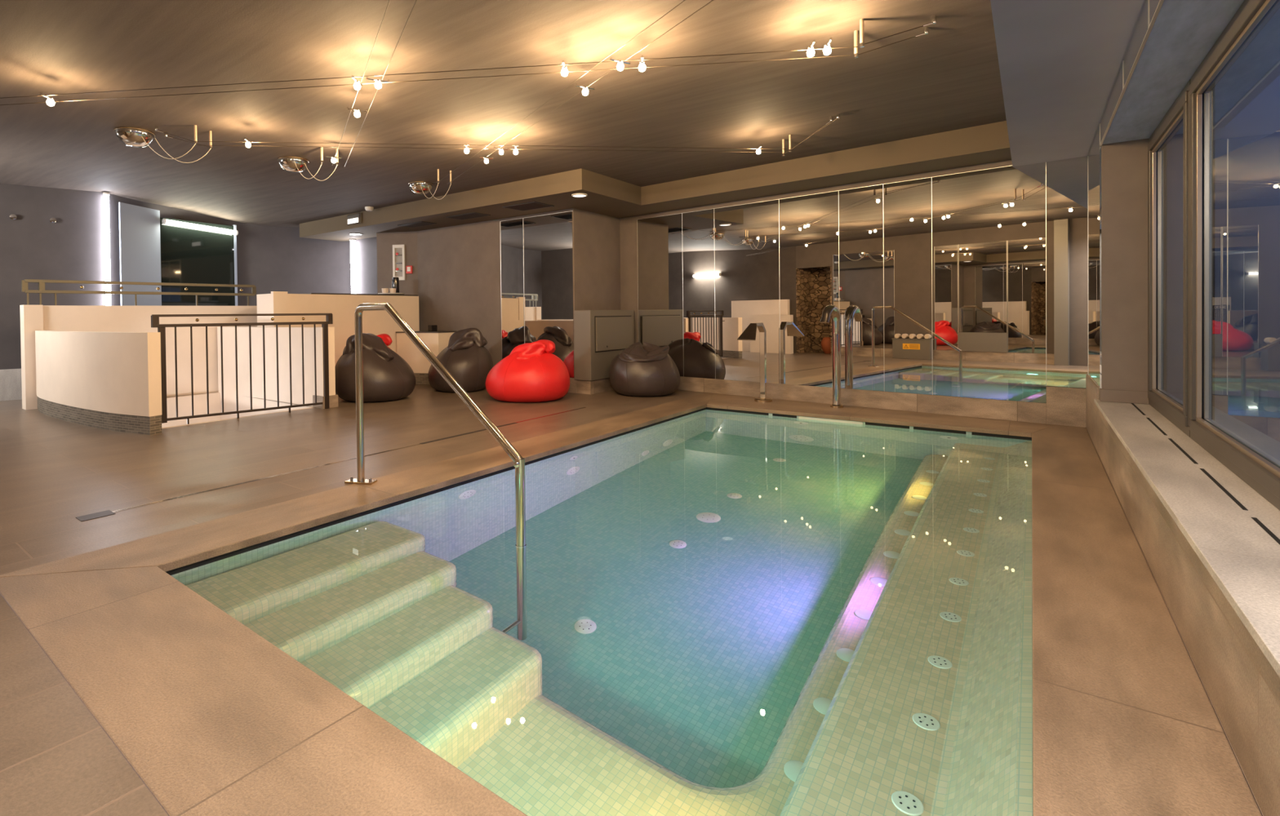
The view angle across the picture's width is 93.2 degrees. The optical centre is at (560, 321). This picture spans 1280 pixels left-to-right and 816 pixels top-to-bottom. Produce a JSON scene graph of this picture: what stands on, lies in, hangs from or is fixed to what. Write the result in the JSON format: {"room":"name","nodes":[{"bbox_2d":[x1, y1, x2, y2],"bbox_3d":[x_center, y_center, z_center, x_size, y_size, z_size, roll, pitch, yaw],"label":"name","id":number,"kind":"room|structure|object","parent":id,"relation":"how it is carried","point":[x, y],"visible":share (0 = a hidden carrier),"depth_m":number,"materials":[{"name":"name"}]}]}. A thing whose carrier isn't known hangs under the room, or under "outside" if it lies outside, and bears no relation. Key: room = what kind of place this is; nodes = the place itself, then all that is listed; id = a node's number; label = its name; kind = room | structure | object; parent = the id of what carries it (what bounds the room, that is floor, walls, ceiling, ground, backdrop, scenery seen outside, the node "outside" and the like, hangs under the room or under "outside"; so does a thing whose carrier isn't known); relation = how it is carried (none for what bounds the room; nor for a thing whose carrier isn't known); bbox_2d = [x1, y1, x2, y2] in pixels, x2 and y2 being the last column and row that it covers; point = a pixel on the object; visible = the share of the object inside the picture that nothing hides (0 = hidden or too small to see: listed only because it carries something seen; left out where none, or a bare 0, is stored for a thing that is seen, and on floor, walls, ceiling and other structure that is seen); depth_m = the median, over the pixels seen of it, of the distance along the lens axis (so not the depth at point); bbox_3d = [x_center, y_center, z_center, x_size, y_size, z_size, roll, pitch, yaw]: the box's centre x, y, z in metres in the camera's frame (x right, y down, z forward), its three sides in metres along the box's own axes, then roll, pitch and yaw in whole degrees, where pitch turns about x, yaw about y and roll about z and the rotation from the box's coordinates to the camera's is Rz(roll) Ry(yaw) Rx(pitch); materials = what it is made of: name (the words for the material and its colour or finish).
{"room":"spa","nodes":[
{"label":"spa","id":0,"kind":"room"},
{"bbox_2d":[0,183,105,369],"bbox_3d":[-7.932,-0.437,6.640,4.684,2.900,0.492,-1,1,-44],"label":"wall","id":1,"kind":"structure","parent":0,"point":[71,248],"depth_m":7.71,"materials":[{"name":"paint"}]},
{"bbox_2d":[0,368,22,400],"bbox_3d":[-6.943,0.797,7.489,2.069,0.390,0.027,-1,1,-35],"label":"baseboard","id":2,"kind":"structure","parent":1,"relation":"attached to","point":[11,386],"depth_m":7.52,"materials":[{"name":"paint"}]},
{"bbox_2d":[35,330,161,435],"bbox_3d":[-4.698,1.293,5.944,2.831,2.382,0.229,0,1,34],"label":"wall","id":3,"kind":"structure","parent":0,"point":[112,381],"depth_m":5.45,"materials":[{"name":"beige paint"}]},
{"bbox_2d":[19,305,257,409],"bbox_3d":[-5.183,0.384,7.660,0.194,1.172,2.513,0,1,43],"label":"wall","id":4,"kind":"structure","parent":0,"point":[89,318],"depth_m":7.62,"materials":[{"name":"beige paint"}]},
{"bbox_2d":[21,279,256,306],"bbox_3d":[-5.186,-0.344,7.641,0.055,0.296,2.486,0,1,44],"label":"rail","id":5,"kind":"object","parent":4,"relation":"on","point":[24,282],"visible":1,"depth_m":7.42,"materials":[{"name":"brown metal"}]},
{"bbox_2d":[161,392,313,428],"bbox_3d":[-4.181,1.720,6.686,2.400,1.500,1.900,0,1,38],"label":"wall","id":6,"kind":"structure","parent":0,"point":[184,402],"depth_m":7.75,"materials":[{"name":"beige paint"}]},
{"bbox_2d":[109,193,377,306],"bbox_3d":[-4.715,-0.509,9.630,4.107,2.900,1.578,-1,1,-26],"label":"wall","id":7,"kind":"structure","parent":0,"point":[270,259],"depth_m":10.25,"materials":[{"name":"paint"}]},
{"bbox_2d":[102,192,111,306],"bbox_3d":[-6.063,-0.840,8.046,0.075,1.754,0.071,0,1,38],"label":"strip light","id":8,"kind":"object","parent":7,"relation":"attached to","point":[106,195],"visible":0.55,"depth_m":8.02,"materials":[{"name":"white"}]},
{"bbox_2d":[349,239,356,293],"bbox_3d":[-3.551,-0.691,10.330,0.112,1.445,0.117,0,1,38],"label":"strip light","id":9,"kind":"object","parent":7,"relation":"attached to","point":[353,246],"visible":0.55,"depth_m":10.29,"materials":[{"name":"white"}]},
{"bbox_2d":[346,213,361,225],"bbox_3d":[-3.076,-1.525,8.978,0.320,0.160,0.061,0,1,38],"label":"emergency light","id":10,"kind":"object","parent":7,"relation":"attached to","point":[353,219],"visible":1,"depth_m":8.93,"materials":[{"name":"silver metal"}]},
{"bbox_2d":[397,221,436,227],"bbox_3d":[-2.082,-1.404,8.730,0.550,0.008,0.270,0,1,38],"label":"air vent","id":11,"kind":"object","parent":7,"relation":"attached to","point":[421,223],"visible":1,"depth_m":8.72,"materials":[{"name":"grey metal"}]},
{"bbox_2d":[445,212,490,220],"bbox_3d":[-1.235,-1.406,8.053,0.560,0.008,0.290,0,1,38],"label":"air vent","id":12,"kind":"object","parent":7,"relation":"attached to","point":[470,215],"visible":1,"depth_m":8.04,"materials":[{"name":"grey metal"}]},
{"bbox_2d":[502,201,554,211],"bbox_3d":[-0.391,-1.408,7.378,0.520,0.008,0.370,0,1,38],"label":"air vent","id":13,"kind":"object","parent":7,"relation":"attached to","point":[534,205],"visible":1,"depth_m":7.36,"materials":[{"name":"grey metal"}]},
{"bbox_2d":[217,326,335,419],"bbox_3d":[-3.535,1.261,7.366,2.544,2.386,0.148,0,1,37],"label":"wall","id":14,"kind":"structure","parent":0,"point":[228,332],"depth_m":7.26,"materials":[{"name":"beige paint"}]},
{"bbox_2d":[312,394,337,408],"bbox_3d":[-2.595,0.884,6.644,0.210,0.134,0.180,0,1,38],"label":"baseboard","id":15,"kind":"structure","parent":14,"relation":"attached to","point":[333,399],"depth_m":6.58,"materials":[{"name":"stone"}]},
{"bbox_2d":[376,231,417,294],"bbox_3d":[-2.565,-0.383,9.589,0.695,2.600,0.120,-1,1,11],"label":"wall pier","id":16,"kind":"object","parent":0,"point":[384,241],"visible":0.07,"depth_m":9.52,"materials":[{"name":"paint"}]},
{"bbox_2d":[392,244,405,280],"bbox_3d":[-2.549,-0.927,9.502,0.200,0.560,0.029,-1,1,11],"label":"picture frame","id":17,"kind":"object","parent":16,"relation":"attached to","point":[398,251],"visible":0.98,"depth_m":9.50,"materials":[{"name":"white plastic"}]},
{"bbox_2d":[0,0,1006,227],"bbox_3d":[-2.465,-1.663,5.205,12.100,0.150,9.600,0,1,38],"label":"ceiling","id":18,"kind":"structure","parent":0,"point":[948,78],"depth_m":4.16,"materials":[{"name":"paint"}]},
{"bbox_2d":[113,127,210,163],"bbox_3d":[-3.302,-1.446,4.946,0.756,0.261,0.283,-1,1,12],"label":"chandelier","id":19,"kind":"object","parent":18,"relation":"attached to","point":[133,137],"visible":1,"depth_m":4.92,"materials":[{"name":"silver metal"}]},
{"bbox_2d":[154,125,191,141],"bbox_3d":[-3.107,-1.508,4.844,0.336,0.137,0.028,-1,1,4],"label":"cable tie","id":20,"kind":"object","parent":18,"relation":"attached to","point":[156,128],"visible":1,"depth_m":4.85,"materials":[{"name":"grey metal"}]},
{"bbox_2d":[190,141,777,149],"bbox_3d":[-0.497,-1.479,5.057,4.988,0.004,0.004,-1,1,-5],"label":"cable","id":21,"kind":"object","parent":20,"relation":"attached to","point":[190,141],"visible":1,"depth_m":5.05,"materials":[{"name":"grey metal"}]},
{"bbox_2d":[208,130,212,149],"bbox_3d":[-2.908,-1.508,4.997,0.023,0.146,0.023,0,1,38],"label":"peg","id":22,"kind":"object","parent":18,"relation":"attached to","point":[210,131],"visible":1,"depth_m":4.99,"materials":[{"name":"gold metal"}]},
{"bbox_2d":[197,145,762,152],"bbox_3d":[-0.506,-1.480,5.166,4.988,0.004,0.004,-1,1,-5],"label":"cable","id":23,"kind":"object","parent":22,"relation":"attached to","point":[197,145],"visible":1,"depth_m":5.14,"materials":[{"name":"grey metal"}]},
{"bbox_2d":[277,156,337,181],"bbox_3d":[-2.425,-1.466,5.775,0.824,0.261,0.284,0,1,38],"label":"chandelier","id":24,"kind":"object","parent":18,"relation":"attached to","point":[290,164],"visible":1,"depth_m":5.85,"materials":[{"name":"silver metal"}]},
{"bbox_2d":[336,148,338,164],"bbox_3d":[-2.066,-1.524,5.568,0.023,0.146,0.023,0,1,38],"label":"peg","id":25,"kind":"object","parent":18,"relation":"attached to","point":[337,153],"visible":1,"depth_m":5.56,"materials":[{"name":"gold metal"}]},
{"bbox_2d":[332,0,390,164],"bbox_3d":[-0.952,-1.451,3.100,0.004,0.004,5.648,-1,1,-25],"label":"cable","id":26,"kind":"object","parent":25,"relation":"attached to","point":[389,0],"visible":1,"depth_m":3.38,"materials":[{"name":"grey metal"}]},
{"bbox_2d":[408,181,450,199],"bbox_3d":[-1.460,-1.489,6.820,0.283,0.261,0.919,-1,1,-35],"label":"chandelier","id":27,"kind":"object","parent":18,"relation":"attached to","point":[416,187],"visible":0.99,"depth_m":6.98,"materials":[{"name":"silver metal"}]},
{"bbox_2d":[437,168,439,183],"bbox_3d":[-1.296,-1.542,6.388,0.023,0.146,0.023,0,1,38],"label":"peg","id":28,"kind":"object","parent":18,"relation":"attached to","point":[437,169],"visible":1,"depth_m":6.38,"materials":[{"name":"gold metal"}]},
{"bbox_2d":[436,0,685,183],"bbox_3d":[-0.102,-1.472,4.061,0.004,0.004,5.391,-1,1,-27],"label":"cable","id":29,"kind":"object","parent":28,"relation":"attached to","point":[684,0],"visible":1,"depth_m":3.56,"materials":[{"name":"grey metal"}]},
{"bbox_2d":[449,170,452,184],"bbox_3d":[-1.176,-1.545,6.459,0.023,0.146,0.023,0,1,38],"label":"peg","id":30,"kind":"object","parent":18,"relation":"attached to","point":[451,183],"visible":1,"depth_m":6.45,"materials":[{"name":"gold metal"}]},
{"bbox_2d":[447,0,713,184],"bbox_3d":[0.000,-1.474,4.113,0.004,0.004,5.391,-1,1,-27],"label":"cable","id":31,"kind":"object","parent":30,"relation":"attached to","point":[712,0],"visible":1,"depth_m":3.58,"materials":[{"name":"grey metal"}]},
{"bbox_2d":[853,30,858,58],"bbox_3d":[1.647,-1.540,3.342,0.023,0.146,0.023,0,1,38],"label":"peg","id":32,"kind":"object","parent":18,"relation":"attached to","point":[855,33],"visible":1,"depth_m":3.33,"materials":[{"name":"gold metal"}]},
{"bbox_2d":[0,55,850,105],"bbox_3d":[-2.086,-1.446,3.785,7.465,0.004,0.004,-1,1,7],"label":"cable","id":33,"kind":"object","parent":32,"relation":"attached to","point":[840,55],"visible":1,"depth_m":3.62,"materials":[{"name":"grey metal"}]},
{"bbox_2d":[859,18,864,48],"bbox_3d":[1.613,-1.538,3.209,0.023,0.146,0.023,0,1,38],"label":"peg","id":34,"kind":"object","parent":18,"relation":"attached to","point":[861,20],"visible":1,"depth_m":3.20,"materials":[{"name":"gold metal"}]},
{"bbox_2d":[858,26,928,54],"bbox_3d":[1.839,-1.547,3.331,0.386,0.137,0.027,-1,1,6],"label":"cable tie","id":35,"kind":"object","parent":18,"relation":"attached to","point":[926,30],"visible":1,"depth_m":3.31,"materials":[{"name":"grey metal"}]},
{"bbox_2d":[864,16,937,44],"bbox_3d":[1.806,-1.545,3.206,0.388,0.137,0.028,-1,1,4],"label":"cable tie","id":36,"kind":"object","parent":18,"relation":"attached to","point":[934,20],"visible":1,"depth_m":3.19,"materials":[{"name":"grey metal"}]},
{"bbox_2d":[417,208,620,366],"bbox_3d":[-0.648,-0.398,8.999,3.070,2.600,1.230,0,1,38],"label":"wall","id":37,"kind":"structure","parent":0,"point":[459,266],"depth_m":8.55,"materials":[{"name":"paint"}]},
{"bbox_2d":[499,217,524,359],"bbox_3d":[-0.652,-0.335,8.212,0.421,2.102,0.013,0,1,38],"label":"mirror panel","id":38,"kind":"object","parent":37,"relation":"attached to","point":[512,288],"visible":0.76,"depth_m":8.21,"materials":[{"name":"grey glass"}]},
{"bbox_2d":[522,210,574,377],"bbox_3d":[-0.158,-0.336,7.824,0.829,2.102,0.013,0,1,38],"label":"mirror panel","id":39,"kind":"object","parent":37,"relation":"attached to","point":[548,239],"visible":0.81,"depth_m":7.79,"materials":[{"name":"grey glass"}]},
{"bbox_2d":[299,120,1011,241],"bbox_3d":[0.456,-1.570,7.632,10.500,0.290,2.180,0,1,38],"label":"beam","id":40,"kind":"structure","parent":37,"relation":"attached to","point":[988,143],"depth_m":6.72,"materials":[{"name":"paint"}]},
{"bbox_2d":[0,384,1263,815],"bbox_3d":[-2.435,0.967,5.236,12.100,0.001,9.600,0,1,38],"label":"floor","id":41,"kind":"structure","parent":0,"point":[56,759],"depth_m":3.66,"materials":[{"name":"tile"}]},
{"bbox_2d":[118,202,161,306],"bbox_3d":[-5.965,-0.357,8.564,0.020,2.550,0.681,-1,1,8],"label":"frosted panel","id":42,"kind":"object","parent":41,"relation":"on","point":[140,244],"visible":0.64,"depth_m":8.53,"materials":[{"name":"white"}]},
{"bbox_2d":[160,217,237,306],"bbox_3d":[-5.607,-0.306,9.389,0.051,2.520,1.123,0,1,32],"label":"window","id":43,"kind":"structure","parent":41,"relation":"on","point":[188,255],"depth_m":9.34,"materials":[{"name":"black glass"}]},
{"bbox_2d":[161,218,238,235],"bbox_3d":[-5.567,-1.458,9.335,0.085,0.137,1.091,0,1,34],"label":"strip light","id":44,"kind":"object","parent":43,"relation":"attached to","point":[164,221],"visible":1,"depth_m":9.28,"materials":[{"name":"white plastic"}]},
{"bbox_2d":[151,313,333,424],"bbox_3d":[-3.155,0.461,6.023,1.747,1.069,0.061,-1,1,-41],"label":"stair railing","id":45,"kind":"object","parent":41,"relation":"on","point":[329,317],"visible":0.9,"depth_m":5.97,"materials":[{"name":"brown metal"}]},
{"bbox_2d":[75,407,586,521],"bbox_3d":[-1.068,0.956,4.710,0.100,0.002,4.340,0,1,38],"label":"drain","id":46,"kind":"object","parent":41,"relation":"on","point":[108,513],"visible":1,"depth_m":3.62,"materials":[{"name":"black"}]},
{"bbox_2d":[75,510,115,521],"bbox_3d":[-2.365,0.990,3.058,0.100,0.002,0.140,0,1,38],"label":"outlet","id":47,"kind":"object","parent":46,"relation":"attached to","point":[108,513],"depth_m":3.06,"materials":[{"name":"grey metal"}]},
{"bbox_2d":[256,291,419,366],"bbox_3d":[-3.042,0.272,8.502,0.480,1.324,2.224,0,1,40],"label":"half wall","id":48,"kind":"structure","parent":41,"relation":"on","point":[343,307],"depth_m":8.19,"materials":[{"name":"beige paint"}]},
{"bbox_2d":[302,293,417,296],"bbox_3d":[-2.874,-0.378,8.654,0.443,0.018,1.724,0,1,43],"label":"countertop","id":49,"kind":"structure","parent":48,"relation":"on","point":[302,293],"depth_m":8.46,"materials":[{"name":"grey stone"}]},
{"bbox_2d":[377,293,404,294],"bbox_3d":[-2.554,-0.410,9.090,0.390,0.026,0.390,0,1,38],"label":"serving tray","id":50,"kind":"object","parent":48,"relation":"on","point":[378,293],"visible":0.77,"depth_m":8.93,"materials":[{"name":"white plastic"}]},
{"bbox_2d":[391,277,399,293],"bbox_3d":[-2.519,-0.540,9.199,0.110,0.262,0.110,0,1,38],"label":"vase","id":51,"kind":"object","parent":50,"relation":"on","point":[395,281],"visible":0.73,"depth_m":9.16,"materials":[{"name":"black"}]},
{"bbox_2d":[334,333,415,402],"bbox_3d":[-2.239,0.540,7.298,0.943,0.800,0.992,-1,1,8],"label":"bean bag","id":52,"kind":"object","parent":41,"relation":"on","point":[387,376],"visible":0.84,"depth_m":6.96,"materials":[{"name":"grey"}]},
{"bbox_2d":[376,333,392,349],"bbox_3d":[-2.519,0.552,8.137,0.761,0.762,0.716,-1,1,-27],"label":"bean bag","id":53,"kind":"object","parent":41,"relation":"on","point":[387,340],"visible":0.11,"depth_m":8.09,"materials":[{"name":"red leather"}]},
{"bbox_2d":[395,330,456,384],"bbox_3d":[-1.969,0.534,8.860,0.660,0.767,0.610,0,1,38],"label":"bench","id":54,"kind":"object","parent":41,"relation":"on","point":[436,341],"visible":0.45,"depth_m":8.74,"materials":[{"name":"beige paint"}]},
{"bbox_2d":[427,328,493,392],"bbox_3d":[-1.341,0.504,8.062,0.885,0.829,0.860,0,1,38],"label":"bean bag","id":55,"kind":"object","parent":41,"relation":"on","point":[465,357],"visible":0.9,"depth_m":7.76,"materials":[{"name":"grey"}]},
{"bbox_2d":[485,339,569,402],"bbox_3d":[-0.374,0.572,7.126,0.983,0.694,0.954,0,1,38],"label":"bean bag","id":56,"kind":"object","parent":41,"relation":"on","point":[531,373],"visible":1,"depth_m":6.80,"materials":[{"name":"red leather"}]},
{"bbox_2d":[165,407,1031,575],"bbox_3d":[1.082,1.573,3.638,2.825,1.184,5.282,0,1,38],"label":"basin","id":57,"kind":"object","parent":41,"relation":"in","point":[331,523],"visible":0.04,"depth_m":4.02,"materials":[{"name":"teal tile"}]},
{"bbox_2d":[0,566,528,815],"bbox_3d":[-0.691,1.009,1.413,3.542,0.038,0.440,0,1,38],"label":"pool deck","id":58,"kind":"object","parent":57,"relation":"on","point":[214,718],"visible":0.97,"depth_m":1.51,"materials":[{"name":"tile"}]},
{"bbox_2d":[0,392,713,577],"bbox_3d":[0.053,0.959,4.904,0.405,0.038,6.848,0,1,38],"label":"pool coping","id":59,"kind":"object","parent":57,"relation":"on","point":[174,549],"visible":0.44,"depth_m":3.18,"materials":[{"name":"tile"}]},
{"bbox_2d":[344,302,526,548],"bbox_3d":[-0.741,0.908,3.180,1.448,2.026,0.185,0,1,43],"label":"pool handrail","id":60,"kind":"object","parent":59,"relation":"on","point":[519,462],"visible":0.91,"depth_m":3.16,"materials":[{"name":"silver metal"}]},
{"bbox_2d":[170,409,1032,815],"bbox_3d":[1.076,1.007,3.631,2.823,0.001,5.280,0,1,38],"label":"pool water","id":61,"kind":"object","parent":57,"relation":"in","point":[705,612],"visible":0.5,"depth_m":2.09,"materials":[{"name":"green liquid"}]},
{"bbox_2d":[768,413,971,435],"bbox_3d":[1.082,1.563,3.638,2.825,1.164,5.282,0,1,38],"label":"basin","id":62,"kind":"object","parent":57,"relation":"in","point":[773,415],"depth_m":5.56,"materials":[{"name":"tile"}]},
{"bbox_2d":[706,393,1054,437],"bbox_3d":[3.038,0.910,6.165,3.543,0.038,1.180,0,1,38],"label":"pool coping","id":63,"kind":"object","parent":57,"relation":"on","point":[903,418],"visible":0.52,"depth_m":5.71,"materials":[{"name":"tile"}]},
{"bbox_2d":[737,323,772,402],"bbox_3d":[2.160,0.458,6.599,0.208,0.877,0.497,0,1,44],"label":"spout","id":64,"kind":"object","parent":63,"relation":"on","point":[749,333],"visible":1,"depth_m":6.68,"materials":[{"name":"silver metal"}]},
{"bbox_2d":[820,304,843,408],"bbox_3d":[2.774,0.363,6.118,0.124,1.063,0.406,0,1,40],"label":"gooseneck spout","id":65,"kind":"object","parent":63,"relation":"on","point":[833,311],"visible":1,"depth_m":6.19,"materials":[{"name":"silver metal"}]},
{"bbox_2d":[1031,425,1262,815],"bbox_3d":[2.542,0.953,2.950,0.355,0.038,6.848,0,1,38],"label":"pool deck","id":66,"kind":"object","parent":57,"relation":"on","point":[1125,722],"visible":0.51,"depth_m":1.64,"materials":[{"name":"tile"}]},
{"bbox_2d":[573,310,634,381],"bbox_3d":[0.608,0.292,7.869,0.298,0.874,1.030,0,1,38],"label":"cabinet","id":67,"kind":"object","parent":41,"relation":"on","point":[600,336],"visible":0.84,"depth_m":7.54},
{"bbox_2d":[608,342,679,396],"bbox_3d":[1.035,0.576,7.455,0.846,0.648,0.891,-1,1,-38],"label":"bean bag","id":68,"kind":"object","parent":41,"relation":"on","point":[648,370],"visible":1,"depth_m":7.13,"materials":[{"name":"grey"}]},
{"bbox_2d":[619,160,1088,403],"bbox_3d":[2.670,-0.411,6.800,5.250,2.600,0.185,0,1,44],"label":"wall","id":69,"kind":"structure","parent":0,"point":[628,225],"depth_m":7.97,"materials":[{"name":"paint"}]},
{"bbox_2d":[344,0,417,166],"bbox_3d":[-0.852,-1.452,3.147,0.004,0.004,5.648,-1,1,-25],"label":"cable","id":70,"kind":"object","parent":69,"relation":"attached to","point":[415,0],"visible":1,"depth_m":3.41,"materials":[{"name":"grey metal"}]},
{"bbox_2d":[366,76,389,88],"bbox_3d":[-1.095,-1.429,3.614,0.136,0.065,0.042,-1,1,-25],"label":"spotlight","id":71,"kind":"object","parent":70,"relation":"hanging from","point":[378,85],"visible":1,"depth_m":3.60,"materials":[{"name":"white"}]},
{"bbox_2d":[636,213,683,376],"bbox_3d":[1.321,-0.336,7.952,0.712,2.095,0.014,0,1,44],"label":"mirror panel","id":72,"kind":"object","parent":69,"relation":"attached to","point":[660,238],"visible":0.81,"depth_m":7.92,"materials":[{"name":"silver glass"}]},
{"bbox_2d":[681,208,715,378],"bbox_3d":[1.742,-0.336,7.550,0.457,2.095,0.014,0,1,44],"label":"mirror panel","id":73,"kind":"object","parent":69,"relation":"attached to","point":[698,227],"visible":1,"depth_m":7.54,"materials":[{"name":"silver glass"}]},
{"bbox_2d":[714,199,780,383],"bbox_3d":[2.201,-0.337,7.110,0.819,2.095,0.014,0,1,44],"label":"mirror panel","id":74,"kind":"object","parent":69,"relation":"attached to","point":[747,266],"visible":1,"depth_m":7.10,"materials":[{"name":"silver glass"}]},
{"bbox_2d":[567,376,1046,423],"bbox_3d":[0.959,0.807,7.374,7.704,0.189,1.391,0,1,44],"label":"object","id":75,"kind":"structure","parent":69,"relation":"attached to","point":[1012,411],"depth_m":6.16,"materials":[{"name":"tile"}]},
{"bbox_2d":[778,191,839,387],"bbox_3d":[2.730,-0.337,6.603,0.650,2.095,0.014,0,1,44],"label":"mirror panel","id":76,"kind":"object","parent":69,"relation":"attached to","point":[808,224],"visible":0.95,"depth_m":6.60,"materials":[{"name":"silver glass"}]},
{"bbox_2d":[838,184,884,391],"bbox_3d":[3.120,-0.337,6.230,0.434,2.095,0.014,0,1,44],"label":"mirror panel","id":77,"kind":"object","parent":69,"relation":"attached to","point":[860,210],"visible":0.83,"depth_m":6.22,"materials":[{"name":"clear glass"}]},
{"bbox_2d":[883,177,932,395],"bbox_3d":[3.430,-0.337,5.933,0.427,2.095,0.014,0,1,44],"label":"mirror panel","id":78,"kind":"object","parent":69,"relation":"attached to","point":[907,205],"visible":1,"depth_m":5.92,"materials":[{"name":"clear glass"}]},
{"bbox_2d":[931,162,1046,403],"bbox_3d":[3.893,-0.337,5.490,0.859,2.095,0.014,0,1,44],"label":"mirror panel","id":79,"kind":"object","parent":69,"relation":"attached to","point":[988,225],"visible":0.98,"depth_m":5.47,"materials":[{"name":"silver glass"}]},
{"bbox_2d":[1046,386,1085,427],"bbox_3d":[4.314,0.727,5.102,0.286,0.324,0.028,0,1,44],"label":"baseboard","id":80,"kind":"structure","parent":69,"relation":"attached to","point":[1065,406],"depth_m":5.10,"materials":[{"name":"tile"}]},
{"bbox_2d":[1045,156,1088,388],"bbox_3d":[4.299,-0.412,5.099,0.273,1.945,0.014,0,1,44],"label":"mirror panel","id":81,"kind":"object","parent":69,"relation":"attached to","point":[1066,180],"visible":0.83,"depth_m":5.09,"materials":[{"name":"clear glass"}]},
{"bbox_2d":[990,0,1145,167],"bbox_3d":[1.891,-1.484,1.790,1.030,0.358,9.600,0,1,38],"label":"ceiling","id":82,"kind":"structure","parent":69,"relation":"attached to","point":[1060,61],"depth_m":3.13,"materials":[{"name":"paint"}]},
{"bbox_2d":[1098,138,1148,404],"bbox_3d":[4.301,-0.436,4.688,0.240,1.938,1.700,0,1,38],"label":"wall pier","id":83,"kind":"object","parent":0,"point":[1124,165],"visible":0.64,"depth_m":4.04,"materials":[{"name":"paint"}]},
{"bbox_2d":[1087,125,1102,388],"bbox_3d":[4.047,-0.452,4.553,0.012,1.813,1.093,0,1,38],"label":"mirror panel","id":84,"kind":"object","parent":83,"relation":"attached to","point":[1094,157],"visible":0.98,"depth_m":4.47,"materials":[{"name":"clear glass"}]},
{"bbox_2d":[1102,0,1244,144],"bbox_3d":[2.089,-1.249,1.589,0.570,0.188,5.920,0,1,38],"label":"ceiling","id":85,"kind":"structure","parent":0,"point":[1183,33],"depth_m":2.71,"materials":[{"name":"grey paint"}]},
{"bbox_2d":[1099,63,1124,146],"bbox_3d":[3.281,-1.263,3.579,0.012,0.151,1.323,0,1,38],"label":"mirror panel","id":86,"kind":"object","parent":85,"relation":"attached to","point":[1116,96],"visible":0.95,"depth_m":3.48,"materials":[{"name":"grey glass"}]},
{"bbox_2d":[1122,0,1151,90],"bbox_3d":[2.611,-1.245,2.726,0.012,0.151,0.853,0,1,38],"label":"mirror panel","id":87,"kind":"object","parent":85,"relation":"attached to","point":[1140,35],"visible":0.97,"depth_m":2.69,"materials":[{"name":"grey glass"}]},
{"bbox_2d":[1147,0,1164,30],"bbox_3d":[2.087,-1.231,2.057,0.012,0.151,0.853,0,1,38],"label":"mirror panel","id":88,"kind":"object","parent":85,"relation":"attached to","point":[1154,6],"visible":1,"depth_m":2.32,"materials":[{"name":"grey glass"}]},
{"bbox_2d":[1148,0,1159,26],"bbox_3d":[2.087,-1.233,2.055,0.010,0.146,0.844,0,1,38],"label":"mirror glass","id":89,"kind":"object","parent":88,"relation":"attached to","point":[1153,5],"depth_m":2.31,"materials":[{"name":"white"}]},
{"bbox_2d":[1085,374,1279,815],"bbox_3d":[2.622,0.732,2.280,0.593,0.462,7.600,0,1,38],"label":"wall","id":90,"kind":"structure","parent":0,"point":[1242,686],"depth_m":1.54,"materials":[{"name":"stone"}]},
{"bbox_2d":[1147,79,1190,437],"bbox_3d":[3.499,-0.315,3.417,0.092,1.747,1.305,0,1,38],"label":"window","id":91,"kind":"structure","parent":90,"relation":"in","point":[1168,146],"depth_m":3.48,"materials":[{"name":"grey metal"}]},
{"bbox_2d":[1094,399,1279,677],"bbox_3d":[2.002,0.608,1.772,0.265,0.026,6.040,0,1,38],"label":"window sill","id":92,"kind":"structure","parent":90,"relation":"attached to","point":[1233,531],"depth_m":1.87,"materials":[{"name":"stone"}]},
{"bbox_2d":[1189,0,1279,510],"bbox_3d":[1.680,-0.267,1.098,0.092,1.747,4.570,0,1,38],"label":"window","id":93,"kind":"structure","parent":90,"relation":"in","point":[1234,91],"depth_m":2.32,"materials":[{"name":"grey metal"}]},
{"bbox_3d":[-6.718,-0.428,4.723,4.600,2.900,0.150,0,1,38],"label":"wall","id":94,"kind":"structure","parent":0,"visible":0},
{"bbox_2d":[0,46,857,98],"bbox_3d":[-2.098,-1.444,3.676,7.465,0.004,0.004,-1,1,7],"label":"cable","id":95,"kind":"object","parent":94,"relation":"attached to","point":[852,46],"visible":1,"depth_m":3.51,"materials":[{"name":"grey metal"}]},
{"bbox_2d":[40,92,60,106],"bbox_3d":[-3.259,-1.406,3.841,0.042,0.065,0.136,-1,1,7],"label":"spotlight","id":96,"kind":"object","parent":95,"relation":"hanging from","point":[50,101],"visible":1,"depth_m":3.83,"materials":[{"name":"silver metal"}]},
{"bbox_2d":[609,57,630,71],"bbox_3d":[0.339,-1.442,3.384,0.136,0.065,0.042,-1,1,-27],"label":"spotlight","id":97,"kind":"object","parent":95,"relation":"hanging from","point":[620,66],"visible":1,"depth_m":3.37,"materials":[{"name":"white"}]},
{"bbox_2d":[806,40,815,57],"bbox_3d":[1.349,-1.452,3.232,0.042,0.065,0.136,-1,1,7],"label":"spotlight","id":98,"kind":"object","parent":95,"relation":"hanging from","point":[811,52],"visible":1,"depth_m":3.22,"materials":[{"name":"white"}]},
{"bbox_2d":[822,37,831,55],"bbox_3d":[1.427,-1.453,3.208,0.042,0.065,0.136,-1,1,7],"label":"spotlight","id":99,"kind":"object","parent":95,"relation":"hanging from","point":[827,50],"visible":1,"depth_m":3.19,"materials":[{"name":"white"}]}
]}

